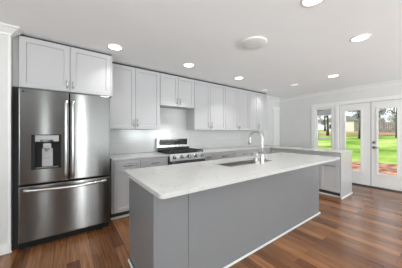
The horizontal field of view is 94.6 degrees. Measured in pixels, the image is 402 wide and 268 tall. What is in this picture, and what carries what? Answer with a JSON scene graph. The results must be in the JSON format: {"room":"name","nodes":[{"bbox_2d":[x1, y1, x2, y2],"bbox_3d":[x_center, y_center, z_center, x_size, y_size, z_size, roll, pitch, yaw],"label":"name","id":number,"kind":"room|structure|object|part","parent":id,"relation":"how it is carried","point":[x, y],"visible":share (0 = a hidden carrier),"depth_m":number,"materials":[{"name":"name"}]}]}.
{"room":"kitchen","nodes":[
{"label":"kitchen","id":0,"kind":"room"},
{"bbox_2d":[0,34,12,248],"bbox_3d":[-3.120,0.073,1.668,2.103,2.425,0.673,0,0,-36],"label":"wall","id":1,"kind":"structure","parent":0,"point":[3,38],"depth_m":1.99,"materials":[{"name":"paint"}]},
{"bbox_2d":[0,242,11,255],"bbox_3d":[-2.904,1.236,1.386,2.122,0.100,0.036,0,0,-36],"label":"baseboard","id":2,"kind":"structure","parent":1,"relation":"attached to","point":[4,248],"depth_m":1.98,"materials":[{"name":"paint"}]},
{"bbox_2d":[8,35,11,242],"bbox_3d":[-2.090,0.066,2.029,0.025,2.240,0.062,0,0,-36],"label":"trim","id":3,"kind":"structure","parent":1,"relation":"attached to","point":[9,37],"depth_m":2.00,"materials":[{"name":"paint"}]},
{"bbox_2d":[0,22,21,38],"bbox_3d":[-2.880,-1.097,1.411,2.192,0.085,0.151,0,0,-36],"label":"trim","id":4,"kind":"structure","parent":1,"relation":"attached to","point":[6,29],"depth_m":1.98,"materials":[{"name":"paint"}]},
{"bbox_2d":[12,86,19,247],"bbox_3d":[-2.086,0.381,2.095,0.072,1.808,0.010,0,0,-36],"label":"panel","id":5,"kind":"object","parent":1,"relation":"attached to","point":[15,186],"depth_m":2.09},
{"bbox_2d":[0,0,401,98],"bbox_3d":[1.302,-1.214,0.956,8.710,0.150,7.300,0,0,-36],"label":"ceiling","id":6,"kind":"structure","parent":0,"point":[304,46],"depth_m":2.19,"materials":[{"name":"paint"}]},
{"bbox_2d":[107,44,122,50],"bbox_3d":[-1.139,-1.135,2.459,0.196,0.006,0.196,0,0,-36],"label":"recessed light","id":7,"kind":"object","parent":6,"relation":"in","point":[115,47],"visible":1,"depth_m":2.46,"materials":[{"name":"white plastic"}]},
{"bbox_2d":[183,63,194,66],"bbox_3d":[-0.204,-1.135,3.112,0.196,0.006,0.196,0,0,-36],"label":"recessed light","id":8,"kind":"object","parent":6,"relation":"in","point":[185,64],"visible":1,"depth_m":3.12,"materials":[{"name":"white plastic"}]},
{"bbox_2d":[241,36,266,49],"bbox_3d":[0.663,-1.126,2.332,0.316,0.026,0.316,0,0,-36],"label":"cover plate","id":9,"kind":"object","parent":6,"relation":"attached to","point":[255,42],"visible":1,"depth_m":2.29,"materials":[{"name":"white plastic"}]},
{"bbox_2d":[301,0,323,6],"bbox_3d":[0.957,-1.135,1.576,0.196,0.006,0.196,0,0,-36],"label":"recessed light","id":10,"kind":"object","parent":6,"relation":"in","point":[305,3],"visible":1,"depth_m":1.61,"materials":[{"name":"white plastic"}]},
{"bbox_2d":[350,34,370,41],"bbox_3d":[1.909,-1.135,2.223,0.196,0.006,0.196,0,0,-36],"label":"recessed light","id":11,"kind":"object","parent":6,"relation":"in","point":[362,37],"visible":1,"depth_m":2.22,"materials":[{"name":"white plastic"}]},
{"bbox_2d":[0,184,401,267],"bbox_3d":[1.302,1.346,0.956,8.710,0.120,7.300,0,0,-36],"label":"floor","id":12,"kind":"structure","parent":0,"point":[362,229],"depth_m":2.14,"materials":[{"name":"brown wood"}]},
{"bbox_2d":[18,87,109,248],"bbox_3d":[-1.799,0.395,2.531,0.902,1.782,0.805,0,0,-36],"label":"refrigerator","id":13,"kind":"object","parent":12,"relation":"on","point":[64,137],"visible":1,"depth_m":2.21,"materials":[{"name":"metal"}]},
{"bbox_3d":[-1.808,0.039,2.157,0.448,1.070,0.082,0,0,-36],"label":"door","id":14,"kind":"part","parent":13,"relation":"part of","materials":[{"name":"metal"}]},
{"bbox_3d":[-1.783,0.062,2.153,0.212,0.076,0.053,0,0,-36],"label":"control panel","id":15,"kind":"part","parent":13,"relation":"part of","materials":[{"name":"metal"}]},
{"bbox_3d":[-1.795,0.283,2.169,0.098,0.211,0.014,0,0,-36],"label":"plate","id":16,"kind":"part","parent":13,"relation":"part of","materials":[{"name":"metal"}]},
{"bbox_3d":[-1.625,0.897,2.290,0.902,0.622,0.082,0,0,-36],"label":"freezer drawer","id":17,"kind":"part","parent":13,"relation":"part of","materials":[{"name":"metal"}]},
{"bbox_3d":[-1.610,0.076,2.212,0.034,0.930,0.064,0,0,-36],"label":"door handle","id":18,"kind":"part","parent":13,"relation":"part of","materials":[{"name":"metal"}]},
{"bbox_3d":[-1.843,0.376,2.591,0.890,1.730,0.655,0,0,-36],"label":"casing","id":19,"kind":"part","parent":13,"relation":"part of","materials":[{"name":"silver metal"}]},
{"bbox_3d":[-1.555,0.076,2.252,0.034,0.930,0.064,0,0,-36],"label":"door handle","id":20,"kind":"part","parent":13,"relation":"part of","materials":[{"name":"metal"}]},
{"bbox_3d":[-1.441,0.039,2.424,0.448,1.070,0.082,0,0,-36],"label":"door","id":21,"kind":"part","parent":13,"relation":"part of","materials":[{"name":"metal"}]},
{"bbox_2d":[109,159,139,219],"bbox_3d":[-1.284,0.844,3.017,0.408,0.884,0.622,0,0,-36],"label":"base cabinet","id":22,"kind":"object","parent":12,"relation":"on","point":[119,182],"visible":0.56,"depth_m":2.76,"materials":[{"name":"paint"}]},
{"bbox_3d":[-1.167,1.271,2.856,0.408,0.030,0.016,0,0,-36],"label":"shoe moulding","id":23,"kind":"part","parent":22,"relation":"part of","materials":[{"name":"paint"}]},
{"bbox_3d":[-1.116,0.873,2.811,0.375,0.602,0.020,0,0,-36],"label":"cabinet door","id":24,"kind":"part","parent":22,"relation":"part of","materials":[{"name":"paint"}]},
{"bbox_3d":[-1.116,0.489,2.811,0.375,0.150,0.020,0,0,-36],"label":"drawer","id":25,"kind":"part","parent":22,"relation":"part of","materials":[{"name":"paint"}]},
{"bbox_2d":[140,157,167,167],"bbox_3d":[-0.922,0.844,3.280,0.478,0.884,0.622,0,0,-36],"label":"base cabinet","id":26,"kind":"object","parent":12,"relation":"on","point":[158,161],"visible":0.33,"depth_m":3.04,"materials":[{"name":"paint"}]},
{"bbox_2d":[110,152,168,160],"bbox_3d":[-1.088,0.385,3.156,0.897,0.030,0.627,0,0,-36],"label":"countertop","id":27,"kind":"structure","parent":26,"relation":"on","point":[129,156],"depth_m":3.06,"materials":[{"name":"white stone"}]},
{"bbox_2d":[156,138,205,164],"bbox_3d":[-0.387,0.697,3.608,0.759,1.178,0.710,0,0,-36],"label":"gas range","id":28,"kind":"object","parent":12,"relation":"on","point":[178,150],"visible":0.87,"depth_m":3.56,"materials":[{"name":"silver metal"}]},
{"bbox_3d":[-0.561,0.185,3.849,0.649,0.122,0.005,0,0,-36],"label":"display panel","id":29,"kind":"part","parent":28,"relation":"part of","materials":[{"name":"black glass"}]},
{"bbox_2d":[159,151,201,154],"bbox_3d":[-0.400,0.377,3.627,0.759,0.026,0.550,0,0,-36],"label":"cooktop","id":30,"kind":"object","parent":28,"relation":"in","point":[164,152],"depth_m":3.41,"materials":[{"name":"black metal"}]},
{"bbox_2d":[168,157,204,164],"bbox_3d":[-0.383,0.793,3.603,0.755,0.805,0.698,0,0,-36],"label":"oven","id":31,"kind":"object","parent":28,"relation":"in","point":[171,160],"depth_m":3.31,"materials":[{"name":"metal"}]},
{"bbox_3d":[-0.227,0.425,3.387,0.759,0.122,0.040,0,0,-36],"label":"control panel","id":32,"kind":"part","parent":28,"relation":"part of","materials":[{"name":"metal"}]},
{"bbox_2d":[204,153,211,160],"bbox_3d":[-0.017,0.844,3.935,0.206,0.884,0.622,0,0,-36],"label":"base cabinet","id":33,"kind":"object","parent":12,"relation":"on","point":[208,155],"visible":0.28,"depth_m":3.71,"materials":[{"name":"paint"}]},
{"bbox_2d":[212,151,234,159],"bbox_3d":[0.340,0.844,4.193,0.667,0.884,0.622,0,0,-36],"label":"base cabinet","id":34,"kind":"object","parent":12,"relation":"on","point":[220,155],"visible":0.21,"depth_m":3.95,"materials":[{"name":"paint"}]},
{"bbox_2d":[128,164,320,267],"bbox_3d":[0.591,0.844,2.417,2.802,0.884,0.662,0,0,-36],"label":"kitchen island","id":35,"kind":"object","parent":12,"relation":"on","point":[218,227],"visible":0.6,"depth_m":1.77,"materials":[{"name":"paint"}]},
{"bbox_3d":[-0.715,0.844,1.865,0.005,0.884,0.024,0,0,-36],"label":"corner trim","id":36,"kind":"part","parent":35,"relation":"part of","materials":[{"name":"paint"}]},
{"bbox_3d":[-0.529,0.844,1.630,0.020,0.884,0.616,0,0,-36],"label":"panel","id":37,"kind":"part","parent":35,"relation":"part of","materials":[{"name":"paint"}]},
{"bbox_3d":[-0.342,0.844,1.367,0.026,0.884,0.027,0,0,-36],"label":"corner trim","id":38,"kind":"part","parent":35,"relation":"part of","materials":[{"name":"paint"}]},
{"bbox_3d":[-0.222,0.844,1.457,0.272,0.884,0.021,0,0,-36],"label":"panel","id":39,"kind":"part","parent":35,"relation":"part of","materials":[{"name":"paint"}]},
{"bbox_2d":[123,152,339,198],"bbox_3d":[0.669,0.385,2.338,2.914,0.030,0.922,0,0,-36],"label":"island countertop","id":40,"kind":"structure","parent":35,"relation":"on","point":[166,181],"depth_m":1.74,"materials":[{"name":"white stone"}]},
{"bbox_2d":[218,160,264,166],"bbox_3d":[0.549,0.509,2.396,0.852,0.214,0.365,0,0,-36],"label":"sink","id":41,"kind":"object","parent":40,"relation":"in","point":[248,161],"visible":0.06,"depth_m":2.60,"materials":[{"name":"metal"}]},
{"bbox_2d":[248,130,267,163],"bbox_3d":[0.731,0.167,2.376,0.138,0.406,0.236,0,0,-36],"label":"faucet","id":42,"kind":"object","parent":40,"relation":"on","point":[262,157],"visible":1,"depth_m":2.27,"materials":[{"name":"silver metal"}]},
{"bbox_3d":[0.696,0.117,2.353,0.028,0.306,0.213,0,0,-36],"label":"spout","id":43,"kind":"part","parent":42,"relation":"part of","materials":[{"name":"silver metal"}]},
{"bbox_3d":[0.891,0.844,2.264,2.469,0.884,0.021,0,0,-36],"label":"panel","id":44,"kind":"part","parent":35,"relation":"part of","materials":[{"name":"paint"}]},
{"bbox_3d":[0.785,1.275,2.157,2.782,0.022,0.014,0,0,-36],"label":"shoe moulding","id":45,"kind":"part","parent":35,"relation":"part of","materials":[{"name":"paint"}]},
{"bbox_2d":[235,150,252,157],"bbox_3d":[0.855,0.844,4.566,0.597,0.884,0.622,0,0,-36],"label":"base cabinet","id":46,"kind":"object","parent":12,"relation":"on","point":[243,153],"visible":0.22,"depth_m":4.34,"materials":[{"name":"paint"}]},
{"bbox_2d":[253,149,266,155],"bbox_3d":[1.352,0.844,4.927,0.623,0.884,0.622,0,0,-36],"label":"base cabinet","id":47,"kind":"object","parent":12,"relation":"on","point":[258,151],"visible":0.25,"depth_m":4.67,"materials":[{"name":"paint"}]},
{"bbox_2d":[270,148,321,192],"bbox_3d":[2.389,0.844,4.556,0.656,0.884,1.180,0,0,-36],"label":"base cabinet","id":48,"kind":"object","parent":12,"relation":"on","point":[271,150],"visible":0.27,"depth_m":4.24,"materials":[{"name":"paint"}]},
{"bbox_2d":[203,145,352,153],"bbox_3d":[1.479,0.385,4.046,2.767,0.030,2.197,0,0,-36],"label":"countertop","id":49,"kind":"structure","parent":48,"relation":"on","point":[241,148],"depth_m":4.22,"materials":[{"name":"white stone"}]},
{"bbox_3d":[2.004,0.489,4.606,0.020,0.150,0.564,0,0,-36],"label":"drawer","id":50,"kind":"part","parent":48,"relation":"part of","materials":[{"name":"paint"}]},
{"bbox_3d":[2.339,0.489,4.144,0.020,0.150,0.567,0,0,-36],"label":"drawer","id":51,"kind":"part","parent":48,"relation":"part of","materials":[{"name":"paint"}]},
{"bbox_2d":[320,152,339,197],"bbox_3d":[2.841,0.844,3.932,0.656,0.884,0.354,0,0,-36],"label":"base cabinet","id":52,"kind":"object","parent":12,"relation":"on","point":[329,171],"visible":0.57,"depth_m":3.76,"materials":[{"name":"paint"}]},
{"bbox_3d":[2.612,0.489,3.767,0.020,0.150,0.349,0,0,-36],"label":"drawer","id":53,"kind":"part","parent":52,"relation":"part of","materials":[{"name":"paint"}]},
{"bbox_3d":[2.612,0.873,3.767,0.020,0.602,0.349,0,0,-36],"label":"cabinet door","id":54,"kind":"part","parent":52,"relation":"part of","materials":[{"name":"paint"}]},
{"bbox_3d":[2.666,1.271,3.805,0.016,0.030,0.354,0,0,-36],"label":"shoe moulding","id":55,"kind":"part","parent":52,"relation":"part of","materials":[{"name":"paint"}]},
{"bbox_2d":[340,152,352,198],"bbox_3d":[2.973,0.844,3.784,0.633,0.884,0.036,0,0,-36],"label":"end panel","id":56,"kind":"object","parent":12,"relation":"on","point":[345,158],"visible":0.98,"depth_m":3.73,"materials":[{"name":"paint"}]},
{"bbox_2d":[352,183,401,192],"bbox_3d":[4.082,1.274,4.441,0.157,0.024,1.264,0,0,-36],"label":"threshold","id":57,"kind":"object","parent":12,"relation":"on","point":[352,183],"visible":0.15,"depth_m":4.30,"materials":[{"name":"paint"}]},
{"bbox_2d":[125,100,279,153],"bbox_3d":[-0.742,0.073,3.896,8.570,2.425,0.140,0,0,-36],"label":"wall","id":58,"kind":"structure","parent":0,"point":[268,135],"depth_m":5.93,"materials":[{"name":"paint"}]},
{"bbox_2d":[13,35,111,97],"bbox_3d":[-1.857,-0.819,2.598,1.027,0.585,0.630,0,0,-36],"label":"upper cabinet","id":59,"kind":"object","parent":58,"relation":"attached to","point":[37,64],"visible":0.95,"depth_m":2.33,"materials":[{"name":"paint"}]},
{"bbox_3d":[-1.878,-0.819,2.250,0.472,0.581,0.020,0,0,-36],"label":"cabinet door","id":60,"kind":"part","parent":59,"relation":"part of","materials":[{"name":"paint"}]},
{"bbox_3d":[-1.492,-0.819,2.530,0.474,0.581,0.020,0,0,-36],"label":"cabinet door","id":61,"kind":"part","parent":59,"relation":"part of","materials":[{"name":"paint"}]},
{"bbox_3d":[-1.459,-0.819,2.908,0.016,0.585,0.594,0,0,-36],"label":"panel","id":62,"kind":"part","parent":59,"relation":"part of","materials":[{"name":"paint"}]},
{"bbox_2d":[110,63,159,129],"bbox_3d":[-1.173,-0.586,3.267,0.840,1.040,0.348,0,0,-36],"label":"upper cabinet","id":63,"kind":"object","parent":58,"relation":"attached to","point":[135,99],"visible":0.95,"depth_m":3.13,"materials":[{"name":"paint"}]},
{"bbox_3d":[-1.277,-0.586,3.034,0.394,1.036,0.020,0,0,-36],"label":"cabinet door","id":64,"kind":"part","parent":63,"relation":"part of","materials":[{"name":"paint"}]},
{"bbox_3d":[-0.936,-0.586,3.280,0.438,1.036,0.020,0,0,-36],"label":"cabinet door","id":65,"kind":"part","parent":63,"relation":"part of","materials":[{"name":"paint"}]},
{"bbox_2d":[20,34,265,93],"bbox_3d":[-0.183,-1.123,3.850,5.090,0.031,0.550,0,0,-36],"label":"trim","id":66,"kind":"structure","parent":58,"relation":"attached to","point":[20,34],"depth_m":3.15,"materials":[{"name":"grey wood"}]},
{"bbox_2d":[160,73,193,109],"bbox_3d":[-0.523,-0.810,3.738,0.753,0.592,0.348,0,0,-36],"label":"upper cabinet","id":67,"kind":"object","parent":58,"relation":"attached to","point":[176,92],"visible":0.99,"depth_m":3.60,"materials":[{"name":"paint"}]},
{"bbox_3d":[-0.601,-0.810,3.523,0.372,0.588,0.020,0,0,-36],"label":"cabinet door","id":68,"kind":"part","parent":67,"relation":"part of","materials":[{"name":"paint"}]},
{"bbox_3d":[-0.295,-0.810,3.745,0.372,0.588,0.020,0,0,-36],"label":"cabinet door","id":69,"kind":"part","parent":67,"relation":"part of","materials":[{"name":"paint"}]},
{"bbox_2d":[110,108,263,153],"bbox_3d":[0.159,-0.072,4.455,4.425,0.882,0.009,0,0,-36],"label":"backsplash","id":70,"kind":"structure","parent":58,"relation":"attached to","point":[173,122],"depth_m":3.93,"materials":[{"name":"tile"}]},
{"bbox_2d":[187,80,224,129],"bbox_3d":[0.141,-0.586,4.220,0.877,1.040,0.348,0,0,-36],"label":"upper cabinet","id":71,"kind":"object","parent":58,"relation":"attached to","point":[208,112],"visible":0.99,"depth_m":4.07,"materials":[{"name":"paint"}]},
{"bbox_3d":[0.033,-0.586,3.982,0.420,1.036,0.020,0,0,-36],"label":"cabinet door","id":72,"kind":"part","parent":71,"relation":"part of","materials":[{"name":"paint"}]},
{"bbox_3d":[0.389,-0.586,4.240,0.450,1.036,0.020,0,0,-36],"label":"cabinet door","id":73,"kind":"part","parent":71,"relation":"part of","materials":[{"name":"paint"}]},
{"bbox_2d":[225,86,248,130],"bbox_3d":[0.847,-0.586,4.731,0.854,1.040,0.348,0,0,-36],"label":"upper cabinet","id":74,"kind":"object","parent":58,"relation":"attached to","point":[236,100],"visible":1,"depth_m":4.60,"materials":[{"name":"paint"}]},
{"bbox_3d":[0.755,-0.586,4.505,0.436,1.036,0.020,0,0,-36],"label":"cabinet door","id":75,"kind":"part","parent":74,"relation":"part of","materials":[{"name":"paint"}]},
{"bbox_3d":[1.101,-0.586,4.756,0.410,1.036,0.020,0,0,-36],"label":"cabinet door","id":76,"kind":"part","parent":74,"relation":"part of","materials":[{"name":"paint"}]},
{"bbox_2d":[249,91,266,130],"bbox_3d":[1.507,-0.586,5.209,0.764,1.040,0.348,0,0,-36],"label":"upper cabinet","id":77,"kind":"object","parent":58,"relation":"attached to","point":[257,101],"visible":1,"depth_m":5.06,"materials":[{"name":"paint"}]},
{"bbox_3d":[1.417,-0.586,4.985,0.352,1.036,0.020,0,0,-36],"label":"cabinet door","id":78,"kind":"part","parent":77,"relation":"part of","materials":[{"name":"paint"}]},
{"bbox_3d":[1.727,-0.586,5.210,0.404,1.036,0.020,0,0,-36],"label":"cabinet door","id":79,"kind":"part","parent":77,"relation":"part of","materials":[{"name":"paint"}]},
{"bbox_2d":[273,106,279,145],"bbox_3d":[2.493,0.211,6.138,0.380,2.150,0.021,0,0,-36],"label":"trim","id":80,"kind":"structure","parent":58,"relation":"attached to","point":[274,108],"depth_m":6.06,"materials":[{"name":"paint"}]},
{"bbox_2d":[276,110,279,145],"bbox_3d":[2.546,0.261,6.180,0.245,2.040,0.015,0,0,-36],"label":"door","id":81,"kind":"structure","parent":58,"relation":"in","point":[277,111],"depth_m":6.19,"materials":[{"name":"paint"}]},
{"bbox_2d":[280,84,401,147],"bbox_3d":[4.813,0.073,3.413,0.140,2.425,7.160,0,0,-36],"label":"wall","id":82,"kind":"structure","parent":0,"point":[295,115],"depth_m":5.59,"materials":[{"name":"paint"}]},
{"bbox_2d":[311,102,334,148],"bbox_3d":[3.453,0.021,5.223,0.160,1.690,0.622,0,0,-36],"label":"window","id":83,"kind":"structure","parent":82,"relation":"in","point":[331,105],"depth_m":5.23,"materials":[{"name":"paint"}]},
{"bbox_2d":[317,109,330,115],"bbox_3d":[3.458,-0.571,5.214,0.038,0.170,0.350,0,0,-36],"label":"roller shade","id":84,"kind":"object","parent":83,"relation":"attached to","point":[326,112],"visible":1,"depth_m":5.19,"materials":[{"name":"grey fabric"}]},
{"bbox_2d":[267,79,401,101],"bbox_3d":[4.258,-1.097,3.097,1.130,0.085,7.020,0,0,-36],"label":"trim","id":85,"kind":"structure","parent":82,"relation":"attached to","point":[395,82],"depth_m":4.82,"materials":[{"name":"paint"}]},
{"bbox_2d":[339,102,370,185],"bbox_3d":[3.869,0.259,4.674,0.059,1.994,0.636,0,0,-36],"label":"door","id":86,"kind":"structure","parent":82,"relation":"in","point":[363,177],"depth_m":4.54,"materials":[{"name":"paint"}]},
{"bbox_2d":[334,95,401,148],"bbox_3d":[4.063,0.231,4.428,0.164,2.110,1.452,0,0,-36],"label":"trim","id":87,"kind":"structure","parent":82,"relation":"attached to","point":[394,97],"depth_m":4.75,"materials":[{"name":"paint"}]},
{"bbox_2d":[371,99,401,190],"bbox_3d":[4.219,0.259,4.147,0.110,1.994,0.627,0,0,-36],"label":"door","id":88,"kind":"structure","parent":82,"relation":"in","point":[393,182],"depth_m":4.24,"materials":[{"name":"paint"}]},
{"label":"outside","id":89,"kind":"structure","parent":0,"visible":0},
{"bbox_2d":[318,130,396,163],"bbox_3d":[32.296,-0.134,54.266,104.020,3.160,110.000,0,0,-36],"label":"lawn","id":90,"kind":"structure","parent":89,"point":[387,144],"depth_m":14.48,"materials":[{"name":"green plant"}]},
{"bbox_2d":[318,116,330,130],"bbox_3d":[34.142,-6.091,51.689,7.538,11.949,8.863,0,0,-36],"label":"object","id":91,"kind":"object","parent":90,"relation":"on","point":[322,122],"visible":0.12,"depth_m":51.35,"materials":[{"name":"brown plant"}]},
{"bbox_2d":[323,115,328,135],"bbox_3d":[17.581,-3.979,25.910,3.238,8.797,3.738,0,0,-20],"label":"tree","id":92,"kind":"object","parent":90,"relation":"on","point":[327,116],"visible":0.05,"depth_m":25.76,"materials":[{"name":"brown plant"}]},
{"bbox_2d":[325,115,358,131],"bbox_3d":[33.770,-2.028,43.726,6.600,4.400,5.800,0,0,-36],"label":"house","id":93,"kind":"structure","parent":90,"relation":"on","point":[351,123],"depth_m":40.63,"materials":[{"name":"beige"}]},
{"bbox_2d":[346,111,358,118],"bbox_3d":[46.359,-6.584,55.211,8.691,11.645,9.219,0,0,-36],"label":"tree","id":94,"kind":"object","parent":90,"relation":"on","point":[356,113],"visible":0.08,"depth_m":56.45,"materials":[{"name":"green plant"}]},
{"bbox_2d":[318,132,394,135],"bbox_3d":[20.849,0.112,30.539,9.600,0.426,65.000,0,0,-36],"label":"fallen leaves","id":95,"kind":"object","parent":90,"relation":"on","point":[347,133],"visible":0.11,"depth_m":26.11,"materials":[{"name":"brown plant"}]},
{"bbox_2d":[358,110,360,138],"bbox_3d":[17.277,-4.604,20.174,4.437,10.472,4.532,0,0,-36],"label":"tree","id":96,"kind":"object","parent":90,"relation":"on","point":[359,111],"visible":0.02,"depth_m":20.12,"materials":[{"name":"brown plant"}]},
{"bbox_2d":[358,108,389,119],"bbox_3d":[35.471,-4.890,38.343,4.077,9.182,5.709,0,0,-14],"label":"tree","id":97,"kind":"object","parent":90,"relation":"on","point":[385,108],"visible":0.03,"depth_m":37.03,"materials":[{"name":"green plant"}]},
{"bbox_2d":[352,161,396,175],"bbox_3d":[5.610,1.387,7.768,5.000,0.099,18.000,0,0,-36],"label":"bark mulch","id":98,"kind":"object","parent":90,"relation":"on","point":[384,168],"visible":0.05,"depth_m":7.35,"materials":[{"name":"brown wood"}]},
{"bbox_2d":[358,122,395,132],"bbox_3d":[30.304,-0.818,26.521,0.200,1.950,12.400,0,0,-36],"label":"fence","id":99,"kind":"object","parent":90,"relation":"on","point":[383,126],"visible":0.23,"depth_m":28.64,"materials":[{"name":"brown wood"}]},
{"bbox_2d":[379,108,385,121],"bbox_3d":[30.520,-3.347,32.176,2.270,6.511,2.571,0,0,-36],"label":"tree","id":100,"kind":"object","parent":90,"relation":"on","point":[384,109],"visible":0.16,"depth_m":31.44,"materials":[{"name":"green plant"}]},
{"bbox_2d":[385,108,395,121],"bbox_3d":[52.775,-6.787,50.078,8.909,11.931,8.449,0,0,-36],"label":"tree","id":101,"kind":"object","parent":90,"relation":"on","point":[390,116],"visible":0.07,"depth_m":49.88,"materials":[{"name":"green plant"}]},
{"bbox_2d":[387,108,396,137],"bbox_3d":[20.406,-4.061,19.077,3.842,9.206,3.832,0,0,-36],"label":"tree","id":102,"kind":"object","parent":90,"relation":"on","point":[396,108],"visible":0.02,"depth_m":19.03,"materials":[{"name":"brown plant"}]}
]}

